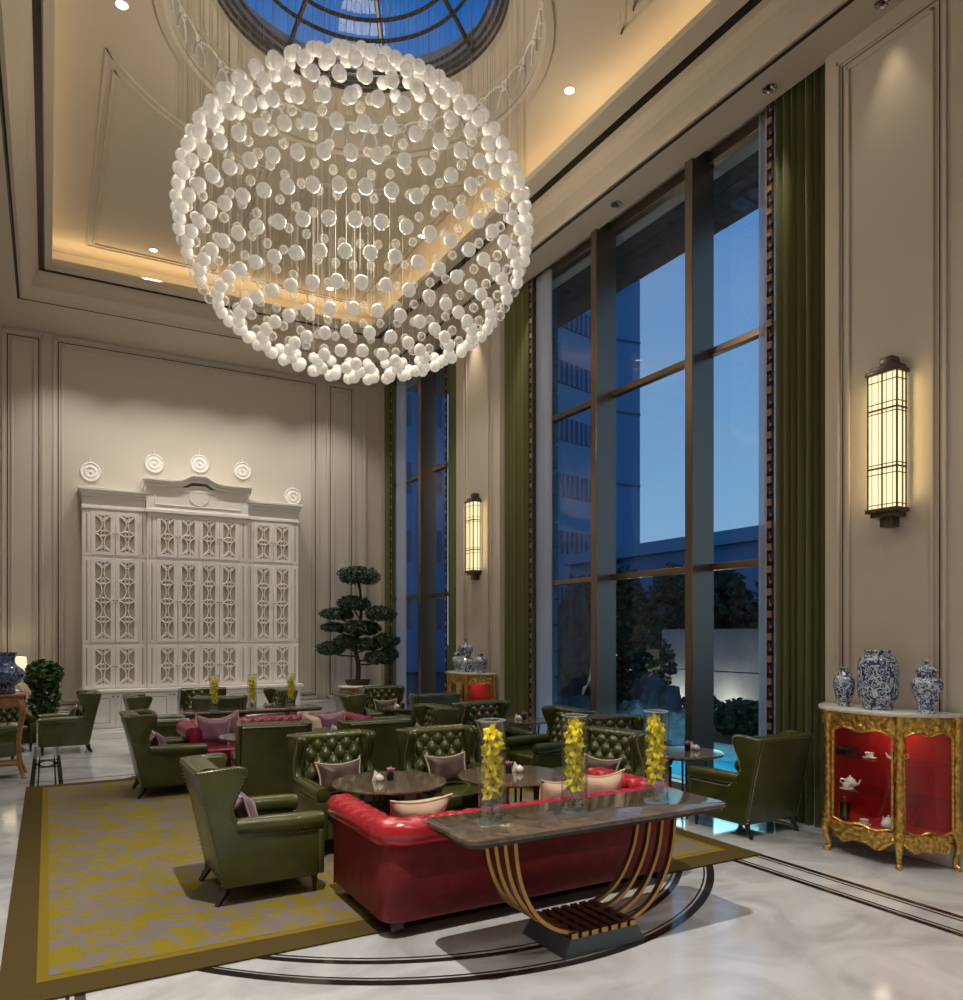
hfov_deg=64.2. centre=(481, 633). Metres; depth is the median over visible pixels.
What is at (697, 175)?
window
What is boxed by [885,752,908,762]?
teapot
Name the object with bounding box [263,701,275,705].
throw pillow
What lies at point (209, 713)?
console table
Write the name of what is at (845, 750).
caddy
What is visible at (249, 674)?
glass vase
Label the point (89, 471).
roundel
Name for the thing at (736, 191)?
roof canopy
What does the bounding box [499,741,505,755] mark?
seat cushion
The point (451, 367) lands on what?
curtain
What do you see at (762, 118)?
sheer curtain
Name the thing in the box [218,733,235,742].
round table
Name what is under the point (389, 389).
curtain
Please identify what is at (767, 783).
armchair
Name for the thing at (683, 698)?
shrub
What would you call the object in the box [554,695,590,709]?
rock
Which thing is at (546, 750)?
armchair
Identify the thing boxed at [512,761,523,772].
sugar bowl
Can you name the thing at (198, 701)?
armchair
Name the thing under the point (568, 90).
recessed light
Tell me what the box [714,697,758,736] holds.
shrub
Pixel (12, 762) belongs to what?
shelf
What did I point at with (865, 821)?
teacup
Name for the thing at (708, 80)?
ceiling
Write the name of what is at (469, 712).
armchair
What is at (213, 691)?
orchid spray
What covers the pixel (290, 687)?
orchid spray
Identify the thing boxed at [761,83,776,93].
recessed light
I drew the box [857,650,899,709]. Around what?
porcelain vase
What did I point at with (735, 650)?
wall
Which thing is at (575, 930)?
console table
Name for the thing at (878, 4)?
recessed light
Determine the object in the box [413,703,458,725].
armchair
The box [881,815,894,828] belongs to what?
teapot
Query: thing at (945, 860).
baseboard
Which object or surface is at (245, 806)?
throw pillow
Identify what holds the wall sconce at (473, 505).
attached to the wall at (890, 89)
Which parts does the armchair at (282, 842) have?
nailhead trim, leg, nailhead trim, leg, panel, panel, nailhead trim, armrest, armrest, leg, arm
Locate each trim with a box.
[2,328,366,710]
[171,0,541,146]
[463,0,946,711]
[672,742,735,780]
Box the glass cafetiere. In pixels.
[839,796,850,820]
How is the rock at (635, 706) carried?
on the ground
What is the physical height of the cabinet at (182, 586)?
4.685 m
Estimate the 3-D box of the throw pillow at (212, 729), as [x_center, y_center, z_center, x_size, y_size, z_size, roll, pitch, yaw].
[-3.330,1.205,9.512,0.496,0.437,0.191,0,0,-34]
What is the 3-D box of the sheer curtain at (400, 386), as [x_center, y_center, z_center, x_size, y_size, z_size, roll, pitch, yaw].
[-1.645,-1.745,15.748,0.060,7.050,0.400,0,0,-29]
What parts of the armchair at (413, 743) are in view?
panel, armrest, arm, backrest, seat, panel, armrest, arm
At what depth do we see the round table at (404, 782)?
5.96 m
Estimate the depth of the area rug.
5.15 m
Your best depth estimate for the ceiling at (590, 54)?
9.81 m
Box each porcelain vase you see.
[0,652,24,693]
[456,639,474,671]
[473,653,487,672]
[833,667,854,705]
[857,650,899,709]
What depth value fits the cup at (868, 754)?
6.15 m
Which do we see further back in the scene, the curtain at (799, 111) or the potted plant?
the potted plant
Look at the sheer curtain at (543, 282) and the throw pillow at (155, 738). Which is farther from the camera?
the sheer curtain at (543, 282)
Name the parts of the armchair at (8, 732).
armrest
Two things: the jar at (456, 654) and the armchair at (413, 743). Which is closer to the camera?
the armchair at (413, 743)
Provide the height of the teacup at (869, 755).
0.050 m
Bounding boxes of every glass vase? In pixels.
[209,676,217,708]
[247,674,254,707]
[287,673,295,706]
[479,801,503,818]
[564,802,584,808]
[649,794,661,800]
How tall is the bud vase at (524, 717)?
0.106 m
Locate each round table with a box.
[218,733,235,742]
[312,727,330,731]
[332,771,445,811]
[383,706,410,715]
[458,765,566,805]
[507,717,545,733]
[663,746,724,818]
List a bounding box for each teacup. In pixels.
[840,783,853,789]
[859,818,870,825]
[863,752,876,758]
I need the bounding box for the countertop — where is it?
[79,683,302,692]
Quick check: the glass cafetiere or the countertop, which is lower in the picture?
the glass cafetiere
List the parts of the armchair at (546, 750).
arm, armrest, panel, arm, armrest, backrest, panel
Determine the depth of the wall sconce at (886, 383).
6.26 m
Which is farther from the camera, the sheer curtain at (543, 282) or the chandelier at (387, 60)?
the sheer curtain at (543, 282)
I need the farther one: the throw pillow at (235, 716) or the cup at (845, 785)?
the throw pillow at (235, 716)
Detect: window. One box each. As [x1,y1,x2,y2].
[395,344,447,693]
[535,100,821,832]
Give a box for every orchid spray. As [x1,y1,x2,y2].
[210,677,218,708]
[248,675,255,705]
[287,674,293,705]
[480,722,505,817]
[563,716,585,806]
[645,713,667,796]
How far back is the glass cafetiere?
6.34 m
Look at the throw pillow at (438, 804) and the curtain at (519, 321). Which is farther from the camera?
the curtain at (519, 321)
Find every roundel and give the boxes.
[80,458,100,481]
[144,450,163,472]
[190,451,208,472]
[233,458,251,479]
[284,484,300,503]
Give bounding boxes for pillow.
[67,704,79,715]
[148,709,158,718]
[149,730,165,745]
[195,714,231,744]
[217,710,239,732]
[234,792,257,817]
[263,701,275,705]
[302,711,321,728]
[314,758,360,793]
[316,710,344,727]
[363,707,370,716]
[373,698,396,714]
[390,793,452,816]
[424,751,465,782]
[476,718,505,740]
[539,774,583,799]
[579,768,624,793]
[582,753,621,773]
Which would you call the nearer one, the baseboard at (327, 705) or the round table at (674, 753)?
the round table at (674, 753)
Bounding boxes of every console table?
[0,692,27,778]
[181,704,321,718]
[426,788,725,959]
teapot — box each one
[840,775,860,787]
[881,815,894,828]
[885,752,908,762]
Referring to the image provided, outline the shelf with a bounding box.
[0,759,16,766]
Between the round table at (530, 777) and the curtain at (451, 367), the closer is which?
the round table at (530, 777)
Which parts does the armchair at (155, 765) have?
leg, panel, leg, armrest, armrest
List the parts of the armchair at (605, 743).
arm, armrest, backrest, panel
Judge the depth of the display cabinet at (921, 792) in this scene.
6.06 m
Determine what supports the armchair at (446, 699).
on the floor
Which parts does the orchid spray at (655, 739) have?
orchid flower, orchid flower, orchid flower, orchid flower, orchid flower, orchid flower, orchid flower, stem, orchid flower, orchid flower, orchid flower, orchid flower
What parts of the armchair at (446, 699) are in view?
armrest, panel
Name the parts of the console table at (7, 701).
leg, leg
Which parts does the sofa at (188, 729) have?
seat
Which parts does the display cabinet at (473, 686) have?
corner post, door frame, corner post, corner post, door frame, corner post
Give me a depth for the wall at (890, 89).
6.47 m
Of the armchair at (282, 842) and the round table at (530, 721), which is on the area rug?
the armchair at (282, 842)
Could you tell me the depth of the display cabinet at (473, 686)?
12.05 m
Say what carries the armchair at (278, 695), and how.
on the floor
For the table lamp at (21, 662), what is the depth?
12.54 m
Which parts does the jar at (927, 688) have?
lid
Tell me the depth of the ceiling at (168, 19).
8.96 m
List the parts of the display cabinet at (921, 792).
corner post, door frame, corner post, door frame, corner post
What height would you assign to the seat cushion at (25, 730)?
0.120 m
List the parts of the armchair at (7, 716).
backrest, panel, seat, armrest, arm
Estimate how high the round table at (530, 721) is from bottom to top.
0.627 m
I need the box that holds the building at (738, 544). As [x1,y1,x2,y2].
[564,525,758,672]
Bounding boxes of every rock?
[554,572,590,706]
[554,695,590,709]
[616,699,650,731]
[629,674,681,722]
[662,708,684,745]
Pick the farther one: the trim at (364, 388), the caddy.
the trim at (364, 388)
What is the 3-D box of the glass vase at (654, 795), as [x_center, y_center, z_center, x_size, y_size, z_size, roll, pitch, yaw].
[1.087,0.764,4.784,0.158,0.573,0.158,0,0,-29]
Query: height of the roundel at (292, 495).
0.420 m
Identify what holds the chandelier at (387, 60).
hanging from the ceiling at (168, 19)
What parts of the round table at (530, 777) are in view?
leg, leg, leg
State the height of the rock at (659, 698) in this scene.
1.526 m
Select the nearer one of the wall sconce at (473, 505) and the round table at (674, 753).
the round table at (674, 753)
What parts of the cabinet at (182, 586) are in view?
lattice door, door glass, lattice door, door glass, lattice door, door glass, door, cornice, door, lattice door, door glass, lattice door, door glass, lattice door, door glass, door, lattice door, door glass, lattice door, door glass, lattice door, door glass, door, lattice door, door glass, lattice door, door glass, lattice door, door glass, pediment moulding, pediment moulding, pediment moulding, pediment panel, lattice door, door glass, lattice door, door glass, lattice door, door glass, lattice door, door glass, lattice door, door glass, lattice door, door glass, door, door, lattice door, door glass, lattice door, door glass, lattice door, door glass, cornice, lattice door, door glass, lattice door, door glass, lattice door, door glass, door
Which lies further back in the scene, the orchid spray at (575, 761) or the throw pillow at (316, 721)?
the throw pillow at (316, 721)
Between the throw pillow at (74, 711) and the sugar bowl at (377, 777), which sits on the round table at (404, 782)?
the sugar bowl at (377, 777)
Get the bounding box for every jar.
[452,650,459,670]
[910,659,943,713]
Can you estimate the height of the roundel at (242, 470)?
0.420 m
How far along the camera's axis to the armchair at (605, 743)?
6.95 m
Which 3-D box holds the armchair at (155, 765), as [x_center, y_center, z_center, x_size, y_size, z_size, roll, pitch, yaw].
[-3.624,1.332,8.726,0.856,0.919,0.774,0,0,-29]
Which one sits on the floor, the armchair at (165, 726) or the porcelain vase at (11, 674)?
the armchair at (165, 726)
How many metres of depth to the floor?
4.47 m
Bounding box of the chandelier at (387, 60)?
[169,0,533,384]
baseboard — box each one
[30,699,336,721]
[822,829,962,870]
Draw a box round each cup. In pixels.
[842,783,850,788]
[865,752,873,757]
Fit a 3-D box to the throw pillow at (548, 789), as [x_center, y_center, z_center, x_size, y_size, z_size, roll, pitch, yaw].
[0.560,1.204,5.554,0.408,0.365,0.182,0,0,-34]
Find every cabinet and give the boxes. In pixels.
[77,474,302,739]
[446,670,496,701]
[818,702,962,871]
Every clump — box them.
[576,573,590,617]
[616,578,650,691]
[641,562,684,674]
[714,569,756,672]
[748,578,758,628]
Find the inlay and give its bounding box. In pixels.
[21,746,962,999]
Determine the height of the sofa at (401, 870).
0.694 m
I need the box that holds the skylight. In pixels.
[217,0,508,92]
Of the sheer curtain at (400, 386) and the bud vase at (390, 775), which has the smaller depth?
the bud vase at (390, 775)
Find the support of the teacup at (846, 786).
on the display cabinet at (921, 792)
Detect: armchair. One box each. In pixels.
[0,690,36,751]
[0,724,17,758]
[38,690,101,755]
[119,709,207,798]
[122,693,189,736]
[177,686,226,719]
[179,753,324,906]
[191,695,253,718]
[230,719,312,796]
[246,687,297,715]
[287,729,401,856]
[332,691,397,718]
[336,716,412,770]
[359,685,410,715]
[394,692,460,726]
[396,724,506,811]
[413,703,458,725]
[452,699,536,764]
[504,705,596,767]
[533,726,649,799]
[574,713,672,786]
[687,729,813,839]
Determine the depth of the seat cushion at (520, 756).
8.98 m
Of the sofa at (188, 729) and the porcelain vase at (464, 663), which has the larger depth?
the porcelain vase at (464, 663)
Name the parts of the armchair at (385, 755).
panel, panel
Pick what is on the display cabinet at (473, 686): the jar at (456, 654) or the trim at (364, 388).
the jar at (456, 654)
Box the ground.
[406,645,758,744]
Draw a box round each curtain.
[384,380,394,684]
[396,379,405,705]
[445,334,455,692]
[504,276,534,731]
[536,269,551,733]
[759,106,775,735]
[766,63,824,827]
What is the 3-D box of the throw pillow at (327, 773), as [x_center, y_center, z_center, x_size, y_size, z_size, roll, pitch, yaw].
[-1.228,1.247,6.680,0.427,0.292,0.189,0,0,-31]
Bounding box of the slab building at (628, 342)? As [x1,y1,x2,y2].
[616,280,640,546]
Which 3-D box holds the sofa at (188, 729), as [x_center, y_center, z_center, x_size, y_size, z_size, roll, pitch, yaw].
[-2.669,1.438,10.009,2.394,0.694,0.979,0,0,-29]
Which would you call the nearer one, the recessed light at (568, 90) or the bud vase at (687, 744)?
the bud vase at (687, 744)
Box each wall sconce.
[464,493,481,579]
[865,355,909,527]
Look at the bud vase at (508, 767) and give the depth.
6.41 m
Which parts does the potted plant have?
pot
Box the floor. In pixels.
[0,738,962,999]
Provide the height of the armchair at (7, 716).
0.919 m
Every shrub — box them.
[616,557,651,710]
[627,635,677,684]
[682,696,722,725]
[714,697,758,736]
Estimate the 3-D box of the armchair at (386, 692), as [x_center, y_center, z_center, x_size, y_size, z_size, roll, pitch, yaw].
[-1.592,1.347,12.944,0.774,0.919,0.856,0,0,-27]
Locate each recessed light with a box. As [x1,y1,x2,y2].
[114,0,128,9]
[149,247,157,251]
[564,85,574,94]
[610,200,621,207]
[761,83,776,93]
[874,0,891,9]
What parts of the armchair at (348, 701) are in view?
panel, armrest, armrest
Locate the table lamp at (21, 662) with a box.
[15,657,26,689]
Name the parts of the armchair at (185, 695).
panel, backrest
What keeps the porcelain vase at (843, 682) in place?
on the display cabinet at (921, 792)
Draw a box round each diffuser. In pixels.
[466,501,479,570]
[869,370,904,509]
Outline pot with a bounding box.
[843,778,856,787]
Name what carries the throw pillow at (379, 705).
on the armchair at (386, 692)
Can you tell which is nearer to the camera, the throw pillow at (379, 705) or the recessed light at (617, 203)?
the recessed light at (617, 203)
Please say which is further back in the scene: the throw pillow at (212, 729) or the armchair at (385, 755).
the throw pillow at (212, 729)
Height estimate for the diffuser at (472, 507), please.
1.100 m
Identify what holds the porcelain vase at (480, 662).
on the display cabinet at (473, 686)
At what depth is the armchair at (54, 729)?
11.55 m
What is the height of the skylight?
0.933 m
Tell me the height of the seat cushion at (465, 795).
0.120 m
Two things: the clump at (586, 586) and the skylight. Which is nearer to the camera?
the skylight
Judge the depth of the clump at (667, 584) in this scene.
21.29 m
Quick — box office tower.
[554,309,590,605]
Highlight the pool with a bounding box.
[671,753,737,776]
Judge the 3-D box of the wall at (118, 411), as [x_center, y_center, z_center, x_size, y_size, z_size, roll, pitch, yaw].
[-5.829,-2.850,14.280,9.500,9.500,0.200,0,0,-29]
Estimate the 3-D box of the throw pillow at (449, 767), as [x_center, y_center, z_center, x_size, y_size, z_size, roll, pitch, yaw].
[-0.313,1.247,7.059,0.427,0.292,0.189,0,0,-29]
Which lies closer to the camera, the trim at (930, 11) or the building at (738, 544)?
the trim at (930, 11)
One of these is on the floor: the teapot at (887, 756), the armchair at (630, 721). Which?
the armchair at (630, 721)
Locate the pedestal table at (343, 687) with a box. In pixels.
[337,684,377,692]
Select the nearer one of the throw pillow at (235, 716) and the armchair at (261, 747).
the armchair at (261, 747)
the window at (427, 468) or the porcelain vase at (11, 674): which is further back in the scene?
the window at (427, 468)
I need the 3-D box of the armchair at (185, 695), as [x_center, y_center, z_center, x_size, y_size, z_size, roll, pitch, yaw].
[-4.523,1.347,12.575,0.774,0.919,0.856,0,0,-31]
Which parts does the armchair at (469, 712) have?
panel, armrest, backrest, panel, armrest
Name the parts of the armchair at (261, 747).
armrest, panel, panel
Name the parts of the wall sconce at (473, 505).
lattice frame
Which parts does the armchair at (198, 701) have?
panel, panel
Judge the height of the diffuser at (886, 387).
1.100 m
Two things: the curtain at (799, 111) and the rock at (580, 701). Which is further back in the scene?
the rock at (580, 701)
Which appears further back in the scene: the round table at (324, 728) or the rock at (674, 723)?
the rock at (674, 723)
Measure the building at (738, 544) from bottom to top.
5.950 m
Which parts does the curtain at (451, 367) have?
key trim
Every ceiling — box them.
[0,0,903,388]
[52,0,711,319]
[85,0,655,306]
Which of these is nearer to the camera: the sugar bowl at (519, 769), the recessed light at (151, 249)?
the sugar bowl at (519, 769)
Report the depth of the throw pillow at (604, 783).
5.71 m
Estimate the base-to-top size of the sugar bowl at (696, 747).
0.088 m
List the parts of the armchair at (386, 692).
panel, armrest, backrest, panel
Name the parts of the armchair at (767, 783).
arm, leg, armrest, nailhead trim, panel, armrest, leg, leg, panel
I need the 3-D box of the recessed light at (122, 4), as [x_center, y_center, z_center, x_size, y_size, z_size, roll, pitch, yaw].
[-3.455,-6.045,7.375,0.132,0.014,0.132,0,0,-29]
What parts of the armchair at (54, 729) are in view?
arm, armrest, armrest, leg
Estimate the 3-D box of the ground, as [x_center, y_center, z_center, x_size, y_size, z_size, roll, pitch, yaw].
[17.477,2.010,67.304,83.350,0.180,140.000,0,0,-29]
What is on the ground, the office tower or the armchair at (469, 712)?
the office tower
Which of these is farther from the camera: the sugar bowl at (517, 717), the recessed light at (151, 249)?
the recessed light at (151, 249)
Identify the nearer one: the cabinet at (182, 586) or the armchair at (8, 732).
the armchair at (8, 732)
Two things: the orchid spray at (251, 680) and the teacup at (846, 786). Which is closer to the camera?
the teacup at (846, 786)
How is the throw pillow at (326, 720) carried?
on the sofa at (188, 729)
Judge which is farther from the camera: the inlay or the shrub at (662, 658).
the shrub at (662, 658)
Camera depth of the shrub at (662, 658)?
16.98 m
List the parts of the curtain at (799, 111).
key trim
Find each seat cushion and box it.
[0,723,28,733]
[206,742,235,758]
[326,791,389,819]
[441,783,497,808]
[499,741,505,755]
[509,749,533,765]
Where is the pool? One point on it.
(727, 762)
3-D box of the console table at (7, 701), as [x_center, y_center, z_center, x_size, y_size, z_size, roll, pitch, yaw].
[-6.250,1.285,9.517,1.065,1.070,0.545,0,0,-29]
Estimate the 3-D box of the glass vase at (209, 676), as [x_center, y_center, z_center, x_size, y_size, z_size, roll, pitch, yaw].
[-3.669,0.809,10.539,0.133,0.482,0.133,0,0,-29]
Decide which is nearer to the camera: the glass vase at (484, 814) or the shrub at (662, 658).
the glass vase at (484, 814)
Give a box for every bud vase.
[387,766,394,780]
[505,760,512,773]
[522,712,526,719]
[684,740,690,750]
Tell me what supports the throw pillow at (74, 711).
on the armchair at (54, 729)
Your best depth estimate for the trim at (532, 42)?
8.87 m
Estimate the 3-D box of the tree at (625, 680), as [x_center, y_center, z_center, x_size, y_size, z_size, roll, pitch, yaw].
[2.842,0.180,15.508,1.205,3.485,1.243,0,0,-29]
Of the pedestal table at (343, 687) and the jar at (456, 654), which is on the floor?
the pedestal table at (343, 687)
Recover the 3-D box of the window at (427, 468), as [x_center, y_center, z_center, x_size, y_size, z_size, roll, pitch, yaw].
[-1.054,-1.760,14.773,0.500,7.280,3.400,0,0,-29]
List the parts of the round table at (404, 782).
leg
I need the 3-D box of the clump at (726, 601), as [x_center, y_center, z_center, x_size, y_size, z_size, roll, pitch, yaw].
[6.320,0.013,20.001,1.739,3.818,1.819,0,0,0]
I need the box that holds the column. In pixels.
[535,289,557,731]
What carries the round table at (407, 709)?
on the floor
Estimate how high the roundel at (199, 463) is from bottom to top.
0.420 m
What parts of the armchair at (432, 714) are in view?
panel, backrest, panel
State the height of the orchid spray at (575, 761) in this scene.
0.545 m
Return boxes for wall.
[0,326,378,712]
[379,0,962,828]
[662,629,758,706]
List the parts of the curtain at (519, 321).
key trim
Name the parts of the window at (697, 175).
sill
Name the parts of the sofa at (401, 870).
leg, leg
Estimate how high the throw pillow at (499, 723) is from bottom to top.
0.299 m
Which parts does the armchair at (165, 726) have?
armrest, armrest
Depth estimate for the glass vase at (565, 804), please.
4.52 m
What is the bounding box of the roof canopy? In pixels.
[406,150,758,397]
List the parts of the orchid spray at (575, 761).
orchid flower, orchid flower, orchid flower, orchid flower, orchid flower, stem, orchid flower, orchid flower, orchid flower, orchid flower, orchid flower, orchid flower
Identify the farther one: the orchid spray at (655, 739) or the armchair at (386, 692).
the armchair at (386, 692)
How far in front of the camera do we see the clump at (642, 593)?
23.02 m
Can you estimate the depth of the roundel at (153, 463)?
14.04 m
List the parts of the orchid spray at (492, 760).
orchid flower, orchid flower, orchid flower, orchid flower, stem, orchid flower, orchid flower, orchid flower, orchid flower, orchid flower, orchid flower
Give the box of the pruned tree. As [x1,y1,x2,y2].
[315,565,400,685]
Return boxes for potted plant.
[23,659,64,743]
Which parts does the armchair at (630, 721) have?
panel, backrest, panel, arm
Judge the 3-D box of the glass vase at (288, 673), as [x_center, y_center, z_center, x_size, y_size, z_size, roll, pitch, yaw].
[-2.746,0.809,11.060,0.133,0.482,0.133,0,0,-29]
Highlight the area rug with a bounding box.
[0,778,761,999]
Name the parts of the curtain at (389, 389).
key trim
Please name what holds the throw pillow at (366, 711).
on the armchair at (348, 701)
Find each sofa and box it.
[176,711,373,766]
[327,766,671,933]
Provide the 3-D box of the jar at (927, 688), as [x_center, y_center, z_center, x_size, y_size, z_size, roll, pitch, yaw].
[3.397,0.399,5.859,0.230,0.415,0.230,0,0,-29]
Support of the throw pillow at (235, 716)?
on the sofa at (188, 729)
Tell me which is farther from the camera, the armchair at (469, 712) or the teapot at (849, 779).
the armchair at (469, 712)
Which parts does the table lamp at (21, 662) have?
lamp shade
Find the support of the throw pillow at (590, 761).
on the armchair at (605, 743)
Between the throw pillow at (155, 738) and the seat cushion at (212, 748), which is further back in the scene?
the seat cushion at (212, 748)
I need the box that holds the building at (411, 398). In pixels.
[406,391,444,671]
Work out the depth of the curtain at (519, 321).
11.56 m
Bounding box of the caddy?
[836,745,859,755]
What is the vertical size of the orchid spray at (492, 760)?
0.538 m
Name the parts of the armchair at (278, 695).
armrest, backrest, panel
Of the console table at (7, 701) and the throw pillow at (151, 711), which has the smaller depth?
the console table at (7, 701)
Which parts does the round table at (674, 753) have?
leg, leg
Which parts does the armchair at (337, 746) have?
nailhead trim, panel, armrest, arm, leg, backrest, seat, panel, arm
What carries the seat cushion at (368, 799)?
on the armchair at (337, 746)
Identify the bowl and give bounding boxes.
[372,770,383,781]
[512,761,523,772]
[514,714,521,719]
[691,741,699,750]

